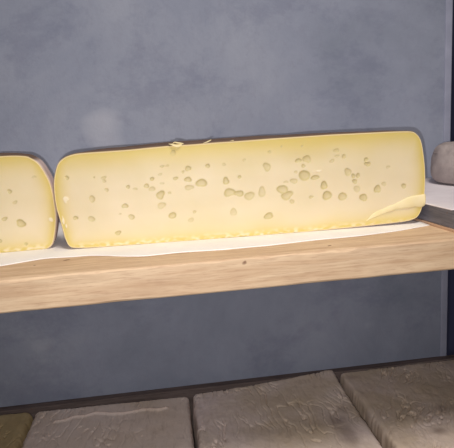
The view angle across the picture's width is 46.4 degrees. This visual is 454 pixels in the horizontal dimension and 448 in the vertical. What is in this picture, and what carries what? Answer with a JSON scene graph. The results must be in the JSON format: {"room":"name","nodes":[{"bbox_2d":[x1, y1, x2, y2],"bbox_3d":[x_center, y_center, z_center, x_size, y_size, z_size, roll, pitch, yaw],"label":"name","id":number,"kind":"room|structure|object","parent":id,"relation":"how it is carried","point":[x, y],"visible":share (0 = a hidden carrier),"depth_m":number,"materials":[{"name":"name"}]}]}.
{"room":"food shop","nodes":[
{"label":"food shop","id":0,"kind":"room"},
{"bbox_2d":[192,429,196,447],"bbox_3d":[-0.010,0.389,0.746,1.480,0.030,0.350,-5,11,-6],"label":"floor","id":1,"kind":"structure","parent":0,"point":[192,429],"depth_m":0.87,"materials":[{"name":"brown wood"}]},
{"bbox_2d":[0,413,32,447],"bbox_3d":[-0.422,0.367,0.711,0.270,0.076,0.279,-5,11,-6],"label":"tile","id":2,"kind":"object","parent":1,"relation":"on","point":[14,428],"visible":0.9,"depth_m":0.80,"materials":[{"name":"brown stone"}]},
{"bbox_2d":[22,397,193,447],"bbox_3d":[-0.165,0.347,0.725,0.250,0.078,0.290,-5,11,-6],"label":"tile","id":3,"kind":"object","parent":1,"relation":"on","point":[160,423],"visible":1,"depth_m":0.78,"materials":[{"name":"grey stone"}]},
{"bbox_2d":[193,370,381,447],"bbox_3d":[0.082,0.324,0.757,0.251,0.082,0.302,-5,11,-6],"label":"tile","id":4,"kind":"object","parent":1,"relation":"on","point":[313,410],"visible":1,"depth_m":0.78,"materials":[{"name":"grey stone"}]},
{"bbox_2d":[340,360,453,447],"bbox_3d":[0.344,0.304,0.788,0.269,0.076,0.298,-5,11,-6],"label":"tile","id":5,"kind":"object","parent":1,"relation":"on","point":[407,406],"visible":0.95,"depth_m":0.80,"materials":[{"name":"grey stone"}]},
{"bbox_2d":[0,0,444,406],"bbox_3d":[-0.565,-0.270,1.119,1.772,2.350,0.750,-5,11,-6],"label":"wall","id":6,"kind":"structure","parent":0,"point":[76,76],"depth_m":0.84,"materials":[{"name":"grey paint"}]},
{"bbox_2d":[0,355,453,428],"bbox_3d":[-0.034,0.308,0.900,1.480,0.073,0.015,-5,11,-6],"label":"trim","id":7,"kind":"structure","parent":6,"relation":"attached to","point":[189,391],"depth_m":0.88,"materials":[{"name":"brown wood"}]},
{"bbox_2d":[0,225,453,312],"bbox_3d":[-0.074,0.029,0.688,1.240,0.034,0.320,-5,11,-6],"label":"shelf board","id":8,"kind":"object","parent":6,"relation":"attached to","point":[50,283],"visible":0.66,"depth_m":0.54,"materials":[{"name":"brown wood"}]},
{"bbox_2d":[0,219,429,265],"bbox_3d":[-0.221,0.020,0.684,0.909,0.001,0.272,-5,11,-6],"label":"paper liner","id":9,"kind":"object","parent":8,"relation":"on","point":[60,248],"visible":0.43,"depth_m":0.61,"materials":[{"name":"white paper"}]},
{"bbox_2d":[0,153,58,252],"bbox_3d":[-0.408,-0.029,0.695,0.392,0.114,0.196,-5,11,-6],"label":"cheese wheel","id":10,"kind":"object","parent":9,"relation":"on","point":[29,218],"visible":0.97,"depth_m":0.62,"materials":[{"name":"yellow food"}]},
{"bbox_2d":[54,130,425,247],"bbox_3d":[0.012,-0.062,0.726,0.439,0.116,0.223,-4,11,-4],"label":"cheese wheel","id":11,"kind":"object","parent":9,"relation":"on","point":[176,191],"visible":1,"depth_m":0.62,"materials":[{"name":"yellow food"}]},
{"bbox_2d":[414,204,453,231],"bbox_3d":[0.336,-0.034,0.728,0.222,0.024,0.280,-6,11,-10],"label":"plank","id":12,"kind":"object","parent":8,"relation":"on","point":[442,218],"visible":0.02,"depth_m":0.62,"materials":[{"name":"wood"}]},
{"bbox_2d":[424,178,453,209],"bbox_3d":[0.329,-0.049,0.739,0.216,0.001,0.277,-6,11,-10],"label":"paper liner","id":13,"kind":"object","parent":12,"relation":"on","point":[441,195],"visible":0.42,"depth_m":0.70,"materials":[{"name":"white paper"}]},
{"bbox_2d":[430,141,453,184],"bbox_3d":[0.381,-0.094,0.792,0.143,0.061,0.142,-5,11,-6],"label":"cheese wheel","id":14,"kind":"object","parent":13,"relation":"on","point":[442,159],"visible":1,"depth_m":0.77,"materials":[{"name":"grey food"}]},
{"bbox_2d":[440,0,452,355],"bbox_3d":[0.354,-0.278,0.859,0.012,2.350,0.022,-5,11,-6],"label":"trim","id":15,"kind":"structure","parent":6,"relation":"attached to","point":[448,3],"depth_m":0.87,"materials":[{"name":"paint"}]},
{"bbox_2d":[447,0,453,354],"bbox_3d":[0.734,-0.459,1.684,1.300,2.350,0.100,-5,11,-6],"label":"wall","id":16,"kind":"structure","parent":0,"point":[450,302],"depth_m":1.76,"materials":[{"name":"black"}]}
]}

